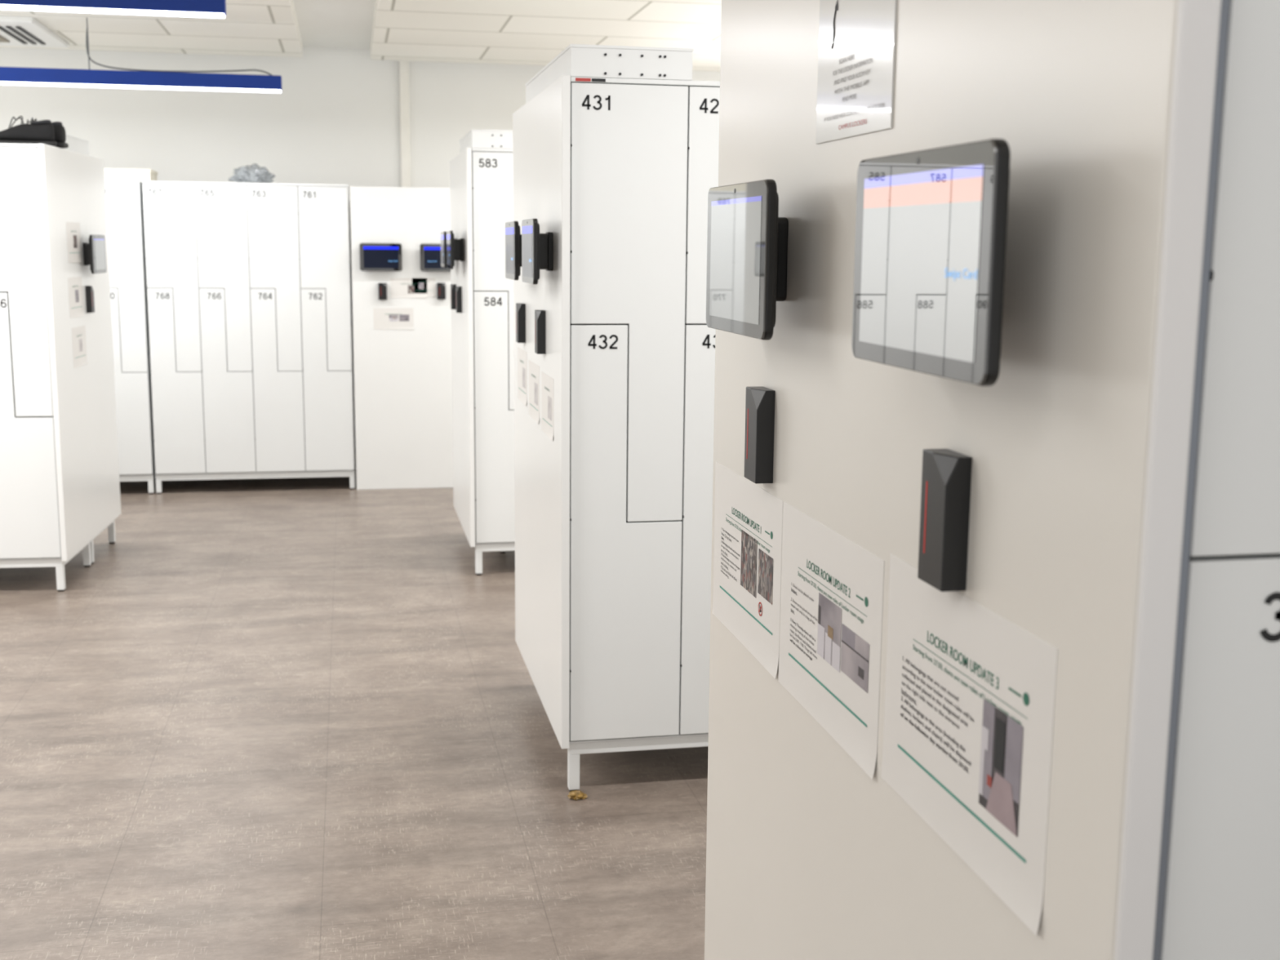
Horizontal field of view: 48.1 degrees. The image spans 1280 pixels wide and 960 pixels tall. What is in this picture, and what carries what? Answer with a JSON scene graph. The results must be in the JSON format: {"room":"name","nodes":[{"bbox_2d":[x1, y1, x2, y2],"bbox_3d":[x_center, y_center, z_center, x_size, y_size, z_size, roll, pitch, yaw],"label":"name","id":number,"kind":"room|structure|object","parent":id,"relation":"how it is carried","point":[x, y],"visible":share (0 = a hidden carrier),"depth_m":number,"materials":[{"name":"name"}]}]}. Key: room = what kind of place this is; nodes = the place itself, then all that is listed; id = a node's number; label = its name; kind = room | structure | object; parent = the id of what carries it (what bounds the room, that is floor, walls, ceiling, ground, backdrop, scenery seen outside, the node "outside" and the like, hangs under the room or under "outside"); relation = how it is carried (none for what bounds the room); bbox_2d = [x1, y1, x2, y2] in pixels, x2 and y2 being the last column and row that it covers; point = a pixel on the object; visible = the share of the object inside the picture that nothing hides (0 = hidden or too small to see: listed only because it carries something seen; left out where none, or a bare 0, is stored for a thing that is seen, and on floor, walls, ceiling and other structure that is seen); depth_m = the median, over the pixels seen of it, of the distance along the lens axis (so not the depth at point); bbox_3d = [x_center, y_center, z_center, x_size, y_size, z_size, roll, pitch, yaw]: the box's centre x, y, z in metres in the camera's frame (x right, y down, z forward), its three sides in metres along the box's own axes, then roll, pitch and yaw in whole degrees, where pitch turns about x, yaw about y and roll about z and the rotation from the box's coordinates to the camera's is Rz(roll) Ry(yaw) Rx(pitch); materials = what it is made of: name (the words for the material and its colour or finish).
{"room":"changing room","nodes":[
{"label":"changing room","id":0,"kind":"room"},
{"bbox_2d":[292,0,375,48],"bbox_3d":[-1.083,-1.903,3.652,8.600,0.100,11.300,-1,9,-11],"label":"ceiling","id":1,"kind":"structure","parent":0,"point":[326,24],"depth_m":8.12,"materials":[{"name":"white"}]},
{"bbox_2d":[0,0,226,17],"bbox_3d":[-2.861,-1.810,4.875,2.792,0.350,0.064,-1,9,-11],"label":"pendant lamp","id":2,"kind":"object","parent":1,"relation":"hanging from","point":[186,8],"visible":1,"depth_m":5.08,"materials":[{"name":"blue metal"}]},
{"bbox_2d":[0,17,282,93],"bbox_3d":[-3.342,-2.233,7.437,2.877,0.350,0.064,-1,9,-11],"label":"pendant lamp","id":3,"kind":"object","parent":1,"relation":"hanging from","point":[136,78],"visible":1,"depth_m":7.57,"materials":[{"name":"blue metal"}]},
{"bbox_2d":[0,81,281,93],"bbox_3d":[-3.343,-2.065,7.464,2.869,0.011,0.054,-1,9,-11],"label":"diffuser","id":4,"kind":"object","parent":3,"relation":"attached to","point":[193,86],"depth_m":7.61,"materials":[{"name":"white plastic"}]},
{"bbox_2d":[0,0,302,57],"bbox_3d":[-3.191,-1.788,3.384,4.357,0.080,10.780,-1,9,-11],"label":"ceiling panel","id":5,"kind":"object","parent":1,"relation":"attached to","point":[254,28],"depth_m":7.95,"materials":[{"name":"tile"}]},
{"bbox_2d":[0,15,68,48],"bbox_3d":[-3.772,-2.470,7.883,1.020,0.038,1.030,-1,9,-11],"label":"air vent","id":6,"kind":"object","parent":5,"relation":"in","point":[15,31],"visible":1,"depth_m":7.93,"materials":[{"name":"white metal"}]},
{"bbox_2d":[0,35,9,42],"bbox_3d":[-3.765,-2.458,7.902,0.440,0.010,0.540,-1,9,-11],"label":"grille","id":7,"kind":"object","parent":6,"relation":"attached to","point":[3,38],"depth_m":8.09,"materials":[{"name":"white metal"}]},
{"bbox_2d":[369,0,721,71],"bbox_3d":[1.230,-1.889,4.262,3.825,0.080,10.760,-1,9,-11],"label":"ceiling panel","id":8,"kind":"object","parent":1,"relation":"attached to","point":[503,32],"depth_m":7.71,"materials":[{"name":"tile"}]},
{"bbox_2d":[0,470,707,959],"bbox_3d":[-1.110,0.890,4.107,8.600,0.100,11.300,-1,9,-11],"label":"floor","id":9,"kind":"structure","parent":0,"point":[290,718],"depth_m":4.18,"materials":[{"name":"beige laminate"}]},
{"bbox_2d":[0,133,120,591],"bbox_3d":[-3.465,-0.560,6.433,1.886,1.970,1.110,-1,9,-8],"label":"bank","id":10,"kind":"object","parent":9,"relation":"on","point":[60,483],"visible":0.94,"depth_m":6.12,"materials":[{"name":"white metal"}]},
{"bbox_2d":[0,115,56,146],"bbox_3d":[-2.608,-1.472,6.050,0.272,0.125,0.095,-3,10,-21],"label":"shoe","id":11,"kind":"object","parent":10,"relation":"on","point":[42,131],"visible":0.89,"depth_m":6.04,"materials":[{"name":"black leather"}]},
{"bbox_2d":[26,118,68,148],"bbox_3d":[-2.605,-1.493,6.180,0.272,0.125,0.095,1,9,1],"label":"shoe","id":12,"kind":"object","parent":10,"relation":"on","point":[59,129],"visible":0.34,"depth_m":6.15,"materials":[{"name":"black leather"}]},
{"bbox_2d":[66,222,82,262],"bbox_3d":[-2.506,-1.053,6.359,0.005,0.175,0.250,-1,9,-8],"label":"paper","id":13,"kind":"object","parent":10,"relation":"attached to","point":[73,228],"visible":1,"depth_m":6.35,"materials":[{"name":"white paper"}]},
{"bbox_2d":[73,235,77,248],"bbox_3d":[-2.509,-1.060,6.377,0.001,0.056,0.063,-1,9,-8],"label":"photo","id":14,"kind":"object","parent":13,"relation":"on","point":[75,246],"depth_m":6.38},
{"bbox_2d":[67,276,84,318],"bbox_3d":[-2.506,-0.813,6.378,0.005,0.175,0.250,-1,9,-8],"label":"paper","id":15,"kind":"object","parent":10,"relation":"attached to","point":[75,286],"visible":1,"depth_m":6.37,"materials":[{"name":"white paper"}]},
{"bbox_2d":[75,289,79,302],"bbox_3d":[-2.509,-0.820,6.396,0.001,0.056,0.063,-1,9,-8],"label":"photo","id":16,"kind":"object","parent":15,"relation":"on","point":[77,297],"depth_m":6.40},
{"bbox_2d":[71,324,88,368],"bbox_3d":[-2.510,-0.599,6.433,0.005,0.175,0.250,-1,9,-8],"label":"paper","id":17,"kind":"object","parent":10,"relation":"attached to","point":[78,334],"visible":1,"depth_m":6.43,"materials":[{"name":"white paper"}]},
{"bbox_2d":[79,338,82,351],"bbox_3d":[-2.514,-0.606,6.451,0.001,0.056,0.063,-1,9,-8],"label":"photo","id":18,"kind":"object","parent":17,"relation":"on","point":[81,340],"depth_m":6.45},
{"bbox_2d":[84,285,94,312],"bbox_3d":[-2.526,-0.831,6.593,0.025,0.122,0.056,-1,9,-8],"label":"card reader","id":19,"kind":"object","parent":10,"relation":"attached to","point":[90,302],"visible":1,"depth_m":6.57,"materials":[{"name":"grey plastic"}]},
{"bbox_2d":[82,234,106,273],"bbox_3d":[-2.510,-1.036,6.582,0.060,0.175,0.260,-1,9,-8],"label":"screen","id":20,"kind":"object","parent":10,"relation":"attached to","point":[94,251],"visible":1,"depth_m":6.53,"materials":[{"name":"white glass"}]},
{"bbox_2d":[104,180,155,493],"bbox_3d":[-3.403,-0.862,8.673,0.879,1.846,0.601,-1,9,-11],"label":"bank","id":21,"kind":"object","parent":9,"relation":"on","point":[123,198],"visible":0.24,"depth_m":8.45,"materials":[{"name":"white metal"}]},
{"bbox_2d":[104,168,157,181],"bbox_3d":[-3.152,-1.809,8.533,0.508,0.072,0.338,-1,9,-11],"label":"cardboard box","id":22,"kind":"object","parent":21,"relation":"on","point":[110,174],"visible":0.41,"depth_m":8.40,"materials":[{"name":"white cardboard"}]},
{"bbox_2d":[142,181,355,493],"bbox_3d":[-2.383,-0.886,8.878,1.172,1.846,0.601,-1,9,-11],"label":"bank","id":23,"kind":"object","parent":9,"relation":"on","point":[248,284],"visible":1,"depth_m":8.58,"materials":[{"name":"white metal"}]},
{"bbox_2d":[228,163,275,182],"bbox_3d":[-2.338,-1.847,8.650,0.277,0.124,0.221,-1,9,-11],"label":"plastic bag","id":24,"kind":"object","parent":23,"relation":"on","point":[254,173],"visible":0.8,"depth_m":8.58,"materials":[{"name":"plastic"}]},
{"bbox_2d":[349,186,453,489],"bbox_3d":[-1.184,-0.907,9.110,1.250,1.835,0.600,-1,9,-11],"label":"partition panel","id":25,"kind":"object","parent":9,"relation":"on","point":[403,378],"visible":0.51,"depth_m":8.77,"materials":[{"name":"white laminate"}]},
{"bbox_2d":[359,243,402,271],"bbox_3d":[-1.559,-1.340,8.631,0.250,0.165,0.041,-1,9,-11],"label":"screen","id":26,"kind":"object","parent":25,"relation":"attached to","point":[373,256],"visible":1,"depth_m":8.61,"materials":[{"name":"glass"}]},
{"bbox_2d":[377,283,386,299],"bbox_3d":[-1.555,-1.140,8.673,0.050,0.100,0.025,-1,9,-11],"label":"card reader","id":27,"kind":"object","parent":25,"relation":"attached to","point":[382,287],"visible":1,"depth_m":8.66,"materials":[{"name":"grey plastic"}]},
{"bbox_2d":[373,307,413,329],"bbox_3d":[-1.498,-0.980,8.721,0.240,0.130,0.005,-1,9,-11],"label":"paper","id":28,"kind":"object","parent":25,"relation":"attached to","point":[384,318],"visible":1,"depth_m":8.72,"materials":[{"name":"white paper"}]},
{"bbox_2d":[389,314,398,321],"bbox_3d":[-1.497,-0.985,8.722,0.054,0.040,0.001,-1,9,-11],"label":"photo","id":29,"kind":"object","parent":28,"relation":"attached to","point":[393,317],"depth_m":8.72},
{"bbox_2d":[399,314,408,321],"bbox_3d":[-1.435,-0.987,8.734,0.060,0.040,0.001,-1,9,-11],"label":"photo","id":30,"kind":"object","parent":28,"relation":"attached to","point":[402,317],"depth_m":8.73},
{"bbox_2d":[390,277,426,297],"bbox_3d":[-1.403,-1.165,8.710,0.220,0.120,0.005,-1,9,-11],"label":"paper","id":31,"kind":"object","parent":25,"relation":"attached to","point":[399,287],"visible":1,"depth_m":8.71,"materials":[{"name":"white paper"}]},
{"bbox_2d":[408,284,413,293],"bbox_3d":[-1.391,-1.158,8.715,0.037,0.049,0.001,-1,9,-11],"label":"photo","id":32,"kind":"object","parent":31,"relation":"attached to","point":[411,287],"depth_m":8.71},
{"bbox_2d":[412,278,435,296],"bbox_3d":[-1.315,-1.172,8.727,0.140,0.110,0.005,-1,9,-11],"label":"paper","id":33,"kind":"object","parent":25,"relation":"attached to","point":[430,291],"visible":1,"depth_m":8.73,"materials":[{"name":"white paper"}]},
{"bbox_2d":[418,282,423,288],"bbox_3d":[-1.330,-1.180,8.724,0.031,0.039,0.001,-1,9,-11],"label":"photo","id":34,"kind":"object","parent":33,"relation":"attached to","point":[420,284],"depth_m":8.72},
{"bbox_2d":[420,244,450,271],"bbox_3d":[-1.207,-1.348,8.701,0.250,0.165,0.041,-1,9,-11],"label":"screen","id":35,"kind":"object","parent":25,"relation":"attached to","point":[430,254],"visible":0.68,"depth_m":8.67,"materials":[{"name":"glass"}]},
{"bbox_2d":[436,282,445,299],"bbox_3d":[-1.210,-1.151,8.742,0.050,0.100,0.025,-1,9,-11],"label":"card reader","id":36,"kind":"object","parent":25,"relation":"attached to","point":[441,286],"visible":1,"depth_m":8.73,"materials":[{"name":"grey plastic"}]},
{"bbox_2d":[449,128,515,575],"bbox_3d":[-0.401,-0.637,7.004,0.956,1.995,1.070,-1,9,-11],"label":"bank","id":37,"kind":"object","parent":9,"relation":"on","point":[482,174],"visible":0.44,"depth_m":6.46,"materials":[{"name":"white metal"}]},
{"bbox_2d":[440,231,456,267],"bbox_3d":[-0.918,-1.111,6.918,0.071,0.170,0.250,-1,9,-11],"label":"screen","id":38,"kind":"object","parent":37,"relation":"attached to","point":[443,234],"visible":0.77,"depth_m":6.81,"materials":[{"name":"white glass"}]},
{"bbox_2d":[450,284,456,309],"bbox_3d":[-0.917,-0.901,7.057,0.025,0.122,0.056,-1,9,-11],"label":"card reader","id":39,"kind":"object","parent":37,"relation":"attached to","point":[453,304],"visible":0.91,"depth_m":7.03,"materials":[{"name":"grey plastic"}]},
{"bbox_2d":[446,230,463,269],"bbox_3d":[-0.833,-1.043,6.502,0.071,0.170,0.250,-1,9,-11],"label":"screen","id":40,"kind":"object","parent":37,"relation":"attached to","point":[455,247],"visible":1,"depth_m":6.50,"materials":[{"name":"black plastic"}]},
{"bbox_2d":[455,286,462,312],"bbox_3d":[-0.848,-0.845,6.718,0.025,0.122,0.056,-1,9,-11],"label":"card reader","id":41,"kind":"object","parent":37,"relation":"attached to","point":[458,289],"visible":1,"depth_m":6.69,"materials":[{"name":"grey plastic"}]},
{"bbox_2d":[567,790,587,799],"bbox_3d":[-0.172,0.865,3.946,0.053,0.020,0.041,-1,9,-11],"label":"wrapper","id":42,"kind":"object","parent":9,"relation":"on","point":[576,794],"visible":1,"depth_m":3.94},
{"bbox_2d":[512,44,719,791],"bbox_3d":[0.152,-0.214,4.416,0.956,2.005,1.110,-1,9,-11],"label":"bank","id":43,"kind":"object","parent":9,"relation":"on","point":[614,513],"visible":0.53,"depth_m":3.86,"materials":[{"name":"white metal"}]},
{"bbox_2d":[505,221,521,279],"bbox_3d":[-0.353,-0.683,4.271,0.071,0.170,0.250,-1,9,-11],"label":"screen","id":44,"kind":"object","parent":43,"relation":"attached to","point":[513,236],"visible":0.82,"depth_m":4.19,"materials":[{"name":"white glass"}]},
{"bbox_2d":[515,302,525,342],"bbox_3d":[-0.376,-0.495,4.525,0.025,0.122,0.056,-1,9,-11],"label":"card reader","id":45,"kind":"object","parent":43,"relation":"attached to","point":[520,307],"visible":1,"depth_m":4.50,"materials":[{"name":"grey plastic"}]},
{"bbox_2d":[517,346,527,405],"bbox_3d":[-0.381,-0.336,4.618,0.005,0.170,0.250,-1,9,-11],"label":"paper","id":46,"kind":"object","parent":43,"relation":"attached to","point":[522,354],"visible":1,"depth_m":4.61,"materials":[{"name":"white paper"}]},
{"bbox_2d":[522,367,525,388],"bbox_3d":[-0.369,-0.325,4.566,0.001,0.063,0.077,-1,9,-11],"label":"photo","id":47,"kind":"object","parent":46,"relation":"attached to","point":[523,369],"depth_m":4.56},
{"bbox_2d":[528,360,539,423],"bbox_3d":[-0.322,-0.268,4.331,0.005,0.170,0.250,-1,9,-11],"label":"paper","id":48,"kind":"object","parent":43,"relation":"attached to","point":[534,369],"visible":1,"depth_m":4.32,"materials":[{"name":"white paper"}]},
{"bbox_2d":[534,382,537,405],"bbox_3d":[-0.310,-0.257,4.279,0.001,0.063,0.077,-1,9,-11],"label":"photo","id":49,"kind":"object","parent":48,"relation":"attached to","point":[535,384],"depth_m":4.27},
{"bbox_2d":[521,218,553,284],"bbox_3d":[-0.268,-0.614,3.856,0.071,0.170,0.250,-1,9,-11],"label":"screen","id":50,"kind":"object","parent":43,"relation":"attached to","point":[537,248],"visible":1,"depth_m":3.85,"materials":[{"name":"black plastic"}]},
{"bbox_2d":[534,310,546,354],"bbox_3d":[-0.283,-0.420,4.071,0.025,0.122,0.056,-1,9,-11],"label":"card reader","id":51,"kind":"object","parent":43,"relation":"attached to","point":[540,315],"visible":1,"depth_m":4.05,"materials":[{"name":"grey plastic"}]},
{"bbox_2d":[541,371,553,440],"bbox_3d":[-0.263,-0.211,4.042,0.005,0.170,0.250,-1,9,-11],"label":"paper","id":52,"kind":"object","parent":43,"relation":"attached to","point":[547,382],"visible":1,"depth_m":4.04,"materials":[{"name":"white paper"}]},
{"bbox_2d":[547,395,551,421],"bbox_3d":[-0.251,-0.200,3.991,0.001,0.063,0.077,-1,9,-11],"label":"photo","id":53,"kind":"object","parent":52,"relation":"attached to","point":[549,400],"depth_m":3.99},
{"bbox_2d":[575,77,605,81],"bbox_3d":[-0.127,-1.024,3.674,0.078,0.008,0.001,-1,9,-11],"label":"sticker","id":54,"kind":"object","parent":43,"relation":"on","point":[576,78],"visible":1,"depth_m":3.67,"materials":[{"name":"black"}]},
{"bbox_2d":[704,0,1279,959],"bbox_3d":[0.709,0.268,1.735,0.981,1.926,1.211,-1,9,-11],"label":"bank","id":55,"kind":"object","parent":9,"relation":"on","point":[1124,446],"visible":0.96,"depth_m":1.10,"materials":[{"name":"white metal"}]},
{"bbox_2d":[706,178,788,340],"bbox_3d":[0.150,-0.275,1.786,0.070,0.184,0.276,-1,9,-11],"label":"screen","id":56,"kind":"object","parent":55,"relation":"attached to","point":[747,239],"visible":1,"depth_m":1.75,"materials":[{"name":"white glass"}]},
{"bbox_2d":[712,461,782,679],"bbox_3d":[0.146,0.116,2.020,0.005,0.236,0.345,-1,9,-11],"label":"paper","id":57,"kind":"object","parent":55,"relation":"attached to","point":[748,518],"visible":1,"depth_m":2.00,"materials":[{"name":"white paper"}]},
{"bbox_2d":[740,529,757,597],"bbox_3d":[0.151,0.116,1.998,0.001,0.080,0.080,-1,9,-11],"label":"photo","id":58,"kind":"object","parent":57,"relation":"attached to","point":[748,547],"depth_m":2.00},
{"bbox_2d":[757,548,773,604],"bbox_3d":[0.168,0.129,1.919,0.001,0.062,0.069,-1,9,-11],"label":"photo","id":59,"kind":"object","parent":57,"relation":"attached to","point":[765,582],"depth_m":1.92},
{"bbox_2d":[744,386,775,484],"bbox_3d":[0.157,-0.060,1.893,0.025,0.122,0.056,-1,9,-11],"label":"card reader","id":60,"kind":"object","parent":55,"relation":"attached to","point":[760,400],"visible":1,"depth_m":1.87,"materials":[{"name":"grey plastic"}]},
{"bbox_2d":[746,408,748,453],"bbox_3d":[0.143,-0.061,1.904,0.001,0.067,0.002,-1,9,-11],"label":"light","id":61,"kind":"object","parent":60,"relation":"attached to","point":[747,409],"depth_m":1.90,"materials":[{"name":"red plastic"}]},
{"bbox_2d":[777,501,884,779],"bbox_3d":[0.215,0.173,1.680,0.005,0.238,0.355,-1,9,-11],"label":"paper","id":62,"kind":"object","parent":55,"relation":"attached to","point":[832,594],"visible":1,"depth_m":1.65,"materials":[{"name":"white paper"}]},
{"bbox_2d":[817,592,841,671],"bbox_3d":[0.219,0.176,1.666,0.001,0.075,0.081,-1,9,-11],"label":"photo","id":63,"kind":"object","parent":62,"relation":"attached to","point":[828,604],"depth_m":1.66},
{"bbox_2d":[840,623,869,693],"bbox_3d":[0.236,0.196,1.583,0.001,0.055,0.088,-1,9,-11],"label":"photo","id":64,"kind":"object","parent":62,"relation":"attached to","point":[855,637],"depth_m":1.58},
{"bbox_2d":[815,0,897,143],"bbox_3d":[0.230,-0.513,1.532,0.004,0.286,0.238,-1,9,-11],"label":"poster","id":65,"kind":"object","parent":55,"relation":"attached to","point":[856,55],"visible":1,"depth_m":1.53,"materials":[{"name":"paper"}]},
{"bbox_2d":[851,138,1010,386],"bbox_3d":[0.266,-0.185,1.220,0.071,0.185,0.297,-1,9,-11],"label":"screen","id":66,"kind":"object","parent":55,"relation":"attached to","point":[931,224],"visible":1,"depth_m":1.17,"materials":[{"name":"white glass"}]},
{"bbox_2d":[917,448,972,591],"bbox_3d":[0.277,0.036,1.308,0.025,0.122,0.056,-1,9,-11],"label":"card reader","id":67,"kind":"object","parent":55,"relation":"attached to","point":[946,473],"visible":1,"depth_m":1.29,"materials":[{"name":"grey plastic"}]},
{"bbox_2d":[923,481,927,553],"bbox_3d":[0.263,0.034,1.319,0.001,0.067,0.002,-1,9,-11],"label":"light","id":68,"kind":"object","parent":67,"relation":"attached to","point":[925,483],"depth_m":1.32,"materials":[{"name":"red plastic"}]},
{"bbox_2d":[880,553,1057,935],"bbox_3d":[0.289,0.223,1.317,0.005,0.240,0.357,-1,9,-11],"label":"paper","id":69,"kind":"object","parent":55,"relation":"attached to","point":[970,692],"visible":1,"depth_m":1.28,"materials":[{"name":"white paper"}]},
{"bbox_2d":[978,698,1023,836],"bbox_3d":[0.308,0.245,1.230,0.001,0.096,0.076,-1,9,-11],"label":"photo","id":70,"kind":"object","parent":69,"relation":"attached to","point":[1001,722],"depth_m":1.23},
{"bbox_2d":[0,47,719,470],"bbox_3d":[-2.224,-1.416,9.393,8.800,2.930,0.100,-1,9,-11],"label":"wall","id":71,"kind":"structure","parent":0,"point":[335,118],"depth_m":9.18,"materials":[{"name":"white paint"}]},
{"bbox_2d":[399,60,410,186],"bbox_3d":[-1.536,-1.411,9.464,0.058,2.710,0.035,-1,9,-11],"label":"trim","id":72,"kind":"structure","parent":71,"relation":"attached to","point":[403,64],"depth_m":9.30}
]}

